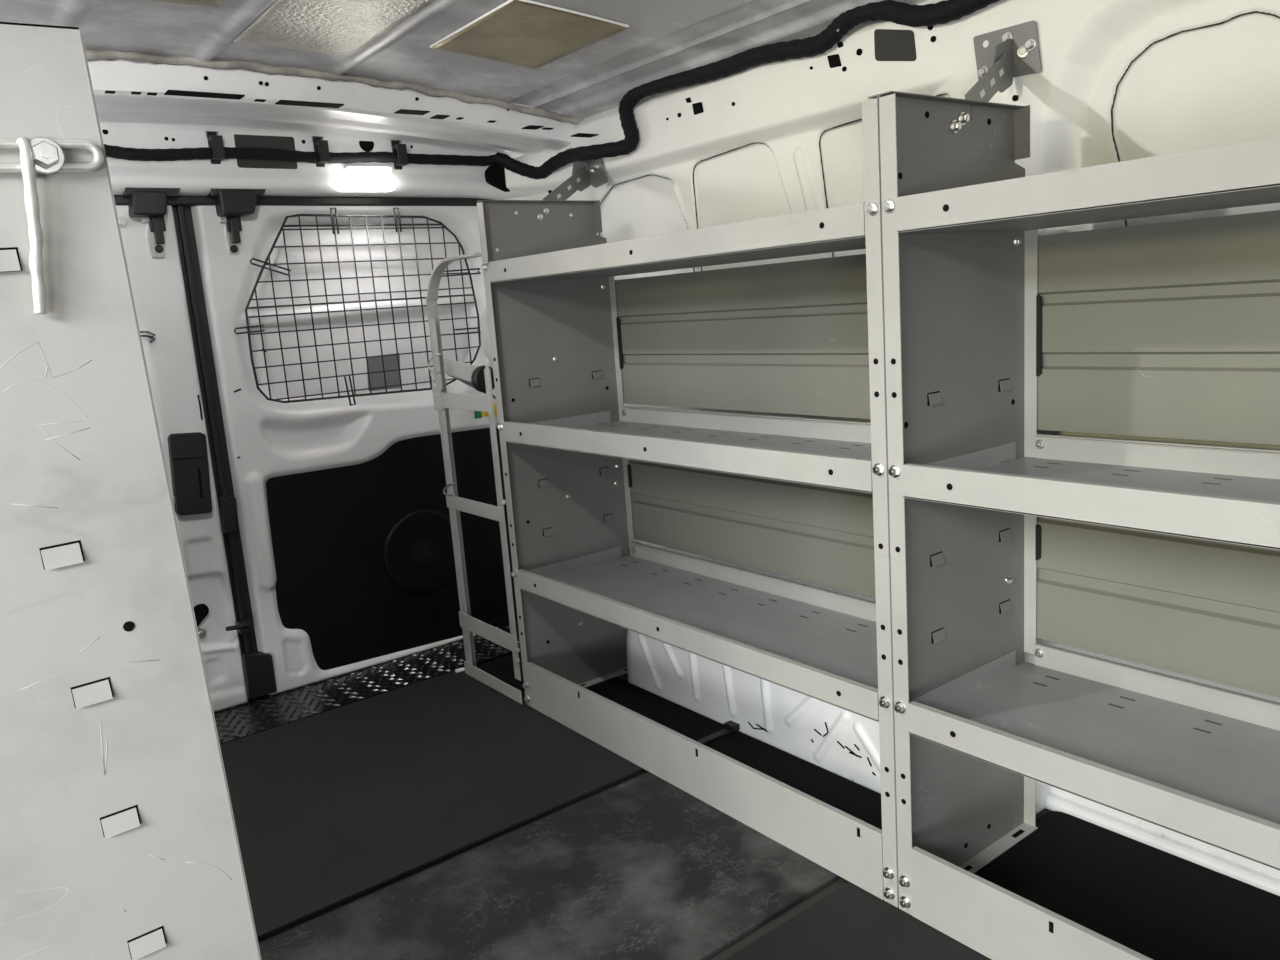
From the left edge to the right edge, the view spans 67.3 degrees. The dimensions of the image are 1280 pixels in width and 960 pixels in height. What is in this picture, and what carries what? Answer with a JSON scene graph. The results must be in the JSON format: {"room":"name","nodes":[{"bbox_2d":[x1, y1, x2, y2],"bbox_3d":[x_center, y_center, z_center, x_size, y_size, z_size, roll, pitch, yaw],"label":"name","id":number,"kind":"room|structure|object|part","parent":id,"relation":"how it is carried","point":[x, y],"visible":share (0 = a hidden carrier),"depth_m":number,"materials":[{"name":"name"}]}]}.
{"room":"vehicle interior","nodes":[
{"label":"vehicle interior","id":0,"kind":"room"},
{"bbox_2d":[0,0,927,118],"bbox_3d":[0.057,-0.656,0.724,1.966,0.087,3.200,-12,13,-36],"label":"ceiling","id":1,"kind":"structure","parent":0,"point":[663,38],"depth_m":1.87,"materials":[{"name":"white metal"}]},
{"bbox_2d":[148,0,223,6],"bbox_3d":[-0.638,-0.760,1.380,0.190,0.010,0.500,-12,13,-36],"label":"pad","id":2,"kind":"object","parent":1,"relation":"attached to","point":[211,3],"visible":1,"depth_m":1.60,"materials":[{"name":"gold metal"}]},
{"bbox_2d":[234,0,435,55],"bbox_3d":[-0.486,-0.822,1.649,0.230,0.010,0.650,-12,13,-36],"label":"ceiling panel","id":3,"kind":"object","parent":1,"relation":"attached to","point":[339,27],"visible":1,"depth_m":1.76,"materials":[{"name":"silver metal"}]},
{"bbox_2d":[430,0,628,68],"bbox_3d":[-0.222,-0.865,1.878,0.248,0.024,0.335,-12,13,-36],"label":"ceiling panel","id":4,"kind":"object","parent":1,"relation":"attached to","point":[526,33],"visible":1,"depth_m":1.86,"materials":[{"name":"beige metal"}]},
{"bbox_2d":[258,672,1051,959],"bbox_3d":[0.029,0.759,1.138,1.980,0.038,3.600,-12,13,-36],"label":"floor","id":5,"kind":"structure","parent":0,"point":[840,881],"depth_m":1.53,"materials":[{"name":"rubber"}]},
{"bbox_2d":[214,622,520,744],"bbox_3d":[-0.951,0.577,2.359,1.700,0.017,0.248,-12,13,-36],"label":"plate","id":6,"kind":"object","parent":5,"relation":"on","point":[265,712],"visible":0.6,"depth_m":2.47,"materials":[{"name":"black"}]},
{"bbox_2d":[220,671,644,941],"bbox_3d":[-0.789,0.664,1.835,1.426,0.011,0.787,-12,13,-36],"label":"floor mat","id":7,"kind":"object","parent":5,"relation":"on","point":[333,808],"visible":0.7,"depth_m":1.94,"materials":[{"name":"black rubber"}]},
{"bbox_2d":[455,668,464,672],"bbox_3d":[-0.475,0.502,2.542,0.026,0.004,0.016,-10,12,-27],"label":"paper scrap","id":8,"kind":"object","parent":7,"relation":"on","point":[459,669],"visible":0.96,"depth_m":2.54,"materials":[{"name":"white paper"}]},
{"bbox_2d":[426,253,521,703],"bbox_3d":[-0.382,-0.009,2.372,0.128,1.053,0.438,-12,13,-36],"label":"frame","id":9,"kind":"object","parent":7,"relation":"on","point":[480,378],"visible":0.99,"depth_m":2.35,"materials":[{"name":"grey paint"}]},
{"bbox_3d":[-0.341,-0.232,2.156,0.004,0.055,0.010,-12,13,-36],"label":"latch plate","id":10,"kind":"part","parent":9,"relation":"part of","materials":[{"name":"grey paint"}]},
{"bbox_2d":[259,772,837,959],"bbox_3d":[-0.387,0.730,1.318,1.426,0.011,0.485,-12,13,-36],"label":"floor mat","id":11,"kind":"object","parent":5,"relation":"on","point":[641,868],"visible":0.97,"depth_m":1.54,"materials":[{"name":"rubber"}]},
{"bbox_2d":[0,22,260,959],"bbox_3d":[-0.845,0.196,1.178,0.357,1.163,1.110,-14,14,-36],"label":"shelving unit","id":12,"kind":"object","parent":11,"relation":"on","point":[119,838],"visible":1,"depth_m":0.79,"materials":[{"name":"grey paint"}]},
{"bbox_3d":[-0.463,-0.193,0.733,0.020,0.131,0.012,-4,10,0],"label":"hanging rod","id":13,"kind":"part","parent":12,"relation":"part of","materials":[{"name":"white metal"}]},
{"bbox_3d":[-0.474,-0.244,0.725,0.125,0.028,0.007,-12,13,-36],"label":"loop rod","id":14,"kind":"part","parent":12,"relation":"part of","materials":[{"name":"white metal"}]},
{"bbox_2d":[476,651,883,889],"bbox_3d":[0.102,0.541,2.112,0.360,0.025,1.395,-12,13,-36],"label":"floor mat","id":15,"kind":"object","parent":5,"relation":"on","point":[854,799],"depth_m":2.01,"materials":[{"name":"black rubber"}]},
{"bbox_2d":[476,94,898,907],"bbox_3d":[0.152,-0.009,1.870,0.364,1.163,1.083,-12,13,-36],"label":"shelving unit","id":16,"kind":"object","parent":15,"relation":"on","point":[587,474],"visible":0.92,"depth_m":1.99,"materials":[{"name":"grey paint"}]},
{"bbox_3d":[-0.173,-0.062,2.284,0.340,1.163,0.026,-12,13,-36],"label":"panel","id":17,"kind":"part","parent":16,"relation":"part of","materials":[{"name":"grey paint"}]},
{"bbox_3d":[0.118,-0.428,1.790,0.340,0.044,1.078,-12,13,-36],"label":"shelf","id":18,"kind":"part","parent":16,"relation":"part of","materials":[{"name":"grey metal"}]},
{"bbox_3d":[0.143,-0.084,1.853,0.340,0.046,1.078,-12,13,-36],"label":"shelf","id":19,"kind":"part","parent":16,"relation":"part of","materials":[{"name":"grey metal"}]},
{"bbox_3d":[0.168,0.253,1.916,0.340,0.046,1.078,-12,13,-36],"label":"shelf","id":20,"kind":"part","parent":16,"relation":"part of","materials":[{"name":"grey metal"}]},
{"bbox_3d":[0.056,0.534,1.865,0.010,0.110,1.030,-12,13,-36],"label":"kick plate","id":21,"kind":"part","parent":16,"relation":"part of","materials":[{"name":"grey paint"}]},
{"bbox_3d":[0.274,-0.282,1.930,0.010,0.297,1.075,-12,13,-36],"label":"panel","id":22,"kind":"part","parent":16,"relation":"part of","materials":[{"name":"grey paint"}]},
{"bbox_3d":[0.299,0.062,1.993,0.010,0.283,1.075,-12,13,-36],"label":"panel","id":23,"kind":"part","parent":16,"relation":"part of","materials":[{"name":"grey paint"}]},
{"bbox_3d":[0.473,0.044,1.453,0.340,1.163,0.026,-12,13,-36],"label":"panel","id":24,"kind":"part","parent":16,"relation":"part of","materials":[{"name":"grey paint"}]},
{"bbox_3d":[0.108,0.552,2.014,0.250,0.014,0.029,-12,13,-36],"label":"seam strip","id":25,"kind":"part","parent":15,"relation":"part of","materials":[{"name":"black rubber"}]},
{"bbox_2d":[626,556,880,793],"bbox_3d":[0.297,0.354,2.116,0.252,0.380,1.030,-12,13,-36],"label":"wall","id":26,"kind":"structure","parent":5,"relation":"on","point":[839,741],"depth_m":2.01,"materials":[{"name":"white metal"}]},
{"bbox_2d":[725,882,990,959],"bbox_3d":[0.335,0.849,0.389,1.426,0.011,1.830,-12,13,-36],"label":"floor mat","id":27,"kind":"object","parent":5,"relation":"on","point":[850,922],"visible":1,"depth_m":1.39,"materials":[{"name":"black rubber"}]},
{"bbox_2d":[974,811,1279,959],"bbox_3d":[1.086,0.701,0.900,0.404,0.011,1.706,-12,13,-36],"label":"floor mat","id":28,"kind":"object","parent":5,"relation":"on","point":[1157,904],"visible":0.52,"depth_m":1.44,"materials":[{"name":"black rubber"}]},
{"bbox_2d":[879,91,1279,959],"bbox_3d":[0.814,0.100,1.019,0.364,1.163,1.084,-12,13,-36],"label":"shelving unit","id":29,"kind":"object","parent":28,"relation":"on","point":[1005,535],"visible":1,"depth_m":1.35,"materials":[{"name":"grey paint"}]},
{"bbox_3d":[0.489,0.047,1.432,0.340,1.163,0.026,-12,13,-36],"label":"panel","id":30,"kind":"part","parent":29,"relation":"part of","materials":[{"name":"grey paint"}]},
{"bbox_3d":[0.718,0.643,1.013,0.010,0.110,1.030,-12,13,-36],"label":"kick plate","id":31,"kind":"part","parent":29,"relation":"part of","materials":[{"name":"grey paint"}]},
{"bbox_3d":[0.780,-0.319,0.938,0.340,0.044,1.078,-12,13,-36],"label":"shelf","id":32,"kind":"part","parent":29,"relation":"part of","materials":[{"name":"grey metal"}]},
{"bbox_3d":[0.805,0.025,1.002,0.340,0.046,1.078,-12,13,-36],"label":"shelf","id":33,"kind":"part","parent":29,"relation":"part of","materials":[{"name":"grey metal"}]},
{"bbox_3d":[0.830,0.363,1.064,0.340,0.046,1.078,-12,13,-36],"label":"shelf","id":34,"kind":"part","parent":29,"relation":"part of","materials":[{"name":"grey metal"}]},
{"bbox_3d":[0.961,0.171,1.142,0.010,0.283,1.075,-12,13,-36],"label":"panel","id":35,"kind":"part","parent":29,"relation":"part of","materials":[{"name":"grey paint"}]},
{"bbox_3d":[0.936,-0.173,1.078,0.010,0.297,1.075,-12,13,-36],"label":"panel","id":36,"kind":"part","parent":29,"relation":"part of","materials":[{"name":"grey paint"}]},
{"bbox_2d":[505,0,1279,702],"bbox_3d":[0.750,-0.096,1.482,0.154,1.448,3.432,-12,13,-37],"label":"wall","id":37,"kind":"structure","parent":0,"point":[1118,80],"depth_m":1.65,"materials":[{"name":"white metal"}]},
{"bbox_2d":[86,50,583,124],"bbox_3d":[-0.899,-0.810,1.951,1.925,0.098,0.033,-12,13,-36],"label":"trim","id":38,"kind":"structure","parent":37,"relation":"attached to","point":[92,55],"depth_m":2.08,"materials":[{"name":"white metal"}]},
{"bbox_2d":[88,59,598,153],"bbox_3d":[-0.933,-0.782,2.003,1.961,0.167,0.367,-12,13,-36],"label":"roof rail","id":39,"kind":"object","parent":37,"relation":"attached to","point":[119,85],"depth_m":2.14,"materials":[{"name":"white metal"}]},
{"bbox_2d":[543,158,608,199],"bbox_3d":[-0.177,-0.720,2.344,0.096,0.161,0.331,2,12,29],"label":"wall bracket","id":40,"kind":"object","parent":37,"relation":"attached to","point":[592,172],"visible":0.94,"depth_m":2.43,"materials":[{"name":"grey metal"}]},
{"bbox_3d":[-0.114,-0.787,2.456,0.003,0.078,0.103,-12,13,-36],"label":"mounting plate","id":41,"kind":"part","parent":40,"relation":"part of","materials":[{"name":"grey metal"}]},
{"bbox_2d":[965,21,1041,119],"bbox_3d":[0.551,-0.618,1.450,0.103,0.172,0.295,0,11,22],"label":"wall bracket","id":42,"kind":"object","parent":37,"relation":"attached to","point":[1002,55],"visible":1,"depth_m":1.52,"materials":[{"name":"grey metal"}]},
{"bbox_3d":[0.590,-0.685,1.547,0.003,0.081,0.119,-12,13,-36],"label":"mounting plate","id":43,"kind":"part","parent":42,"relation":"part of","materials":[{"name":"grey metal"}]},
{"bbox_2d":[1036,781,1279,895],"bbox_3d":[1.211,0.614,1.043,0.140,0.112,1.835,-12,13,-36],"label":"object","id":44,"kind":"structure","parent":37,"relation":"attached to","point":[1258,875],"depth_m":1.55,"materials":[{"name":"white paint"}]},
{"bbox_3d":[-1.049,-0.122,2.326,1.980,1.450,0.080,-12,13,-36],"label":"wall","id":45,"kind":"structure","parent":0,"visible":0},
{"bbox_2d":[116,205,247,711],"bbox_3d":[-1.340,0.029,2.074,0.831,1.218,0.085,-13,13,-38],"label":"door","id":46,"kind":"structure","parent":45,"relation":"in","point":[151,248],"depth_m":2.26,"materials":[{"name":"white paint"}]},
{"bbox_2d":[122,187,179,217],"bbox_3d":[-1.093,-0.622,2.158,0.115,0.061,0.060,-12,13,-36],"label":"cover","id":47,"kind":"object","parent":46,"relation":"attached to","point":[143,202],"visible":0.94,"depth_m":2.13,"materials":[{"name":"black plastic"}]},
{"bbox_3d":[-1.065,-0.014,2.277,0.088,0.194,0.040,-12,13,-36],"label":"handle","id":48,"kind":"part","parent":46,"relation":"part of","materials":[{"name":"black plastic"}]},
{"bbox_2d":[205,131,224,163],"bbox_3d":[-0.974,-0.765,2.208,0.028,0.072,0.038,-12,13,-36],"label":"clip","id":49,"kind":"object","parent":45,"relation":"attached to","point":[215,141],"visible":1,"depth_m":2.20,"materials":[{"name":"black plastic"}]},
{"bbox_2d":[114,195,489,699],"bbox_3d":[-1.052,-0.041,2.336,1.720,1.248,0.077,-12,13,-36],"label":"door seal","id":50,"kind":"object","parent":45,"relation":"attached to","point":[181,205],"depth_m":2.33,"materials":[{"name":"black plastic"}]},
{"bbox_2d":[98,112,533,199],"bbox_3d":[-1.056,-0.724,2.149,1.920,0.189,0.189,-12,13,-36],"label":"door header panel","id":51,"kind":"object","parent":45,"relation":"attached to","point":[195,177],"depth_m":2.30,"materials":[{"name":"white paint"}]},
{"bbox_2d":[312,136,329,166],"bbox_3d":[-0.780,-0.805,2.353,0.028,0.072,0.038,-12,13,-36],"label":"clip","id":52,"kind":"object","parent":45,"relation":"attached to","point":[321,146],"visible":1,"depth_m":2.34,"materials":[{"name":"black plastic"}]},
{"bbox_2d":[191,205,517,697],"bbox_3d":[-0.658,-0.075,2.626,1.037,1.310,0.087,-12,13,-38],"label":"door","id":53,"kind":"structure","parent":45,"relation":"in","point":[343,514],"depth_m":2.54,"materials":[{"name":"white paint"}]},
{"bbox_2d":[207,188,265,216],"bbox_3d":[-0.947,-0.654,2.267,0.127,0.063,0.060,-12,13,-36],"label":"cover","id":54,"kind":"object","parent":53,"relation":"attached to","point":[228,202],"visible":0.94,"depth_m":2.24,"materials":[{"name":"black plastic"}]},
{"bbox_2d":[234,208,480,405],"bbox_3d":[-0.703,-0.447,2.478,0.670,0.496,0.017,-12,13,-36],"label":"guard","id":55,"kind":"object","parent":53,"relation":"attached to","point":[331,215],"visible":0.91,"depth_m":2.45,"materials":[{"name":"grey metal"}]},
{"bbox_3d":[-0.576,0.217,2.717,0.897,0.692,0.004,-12,13,-36],"label":"trim panel","id":56,"kind":"part","parent":53,"relation":"part of","materials":[{"name":"black plastic"}]},
{"bbox_2d":[382,509,455,594],"bbox_3d":[-0.603,0.202,2.690,0.244,0.244,0.003,-12,13,-36],"label":"speaker grille","id":57,"kind":"object","parent":53,"relation":"attached to","point":[418,552],"depth_m":2.68,"materials":[{"name":"black plastic"}]},
{"bbox_3d":[-0.408,-0.429,2.747,0.105,0.189,0.020,-12,13,-36],"label":"grab handle","id":58,"kind":"part","parent":53,"relation":"part of","materials":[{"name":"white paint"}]},
{"bbox_2d":[338,166,394,191],"bbox_3d":[-0.689,-0.759,2.421,0.151,0.065,0.048,-12,13,-36],"label":"dome lamp","id":59,"kind":"object","parent":45,"relation":"attached to","point":[352,178],"visible":1,"depth_m":2.40,"materials":[{"name":"white plastic"}]},
{"bbox_2d":[391,140,407,169],"bbox_3d":[-0.619,-0.839,2.474,0.028,0.072,0.038,-12,13,-36],"label":"clip","id":60,"kind":"object","parent":45,"relation":"attached to","point":[401,149],"visible":1,"depth_m":2.46,"materials":[{"name":"black plastic"}]},
{"bbox_2d":[104,0,999,192],"bbox_3d":[-0.288,-0.715,1.776,1.181,0.201,1.569,-12,13,-36],"label":"harness","id":61,"kind":"object","parent":45,"relation":"attached to","point":[945,11],"visible":0.89,"depth_m":2.13,"materials":[{"name":"black plastic"}]}
]}

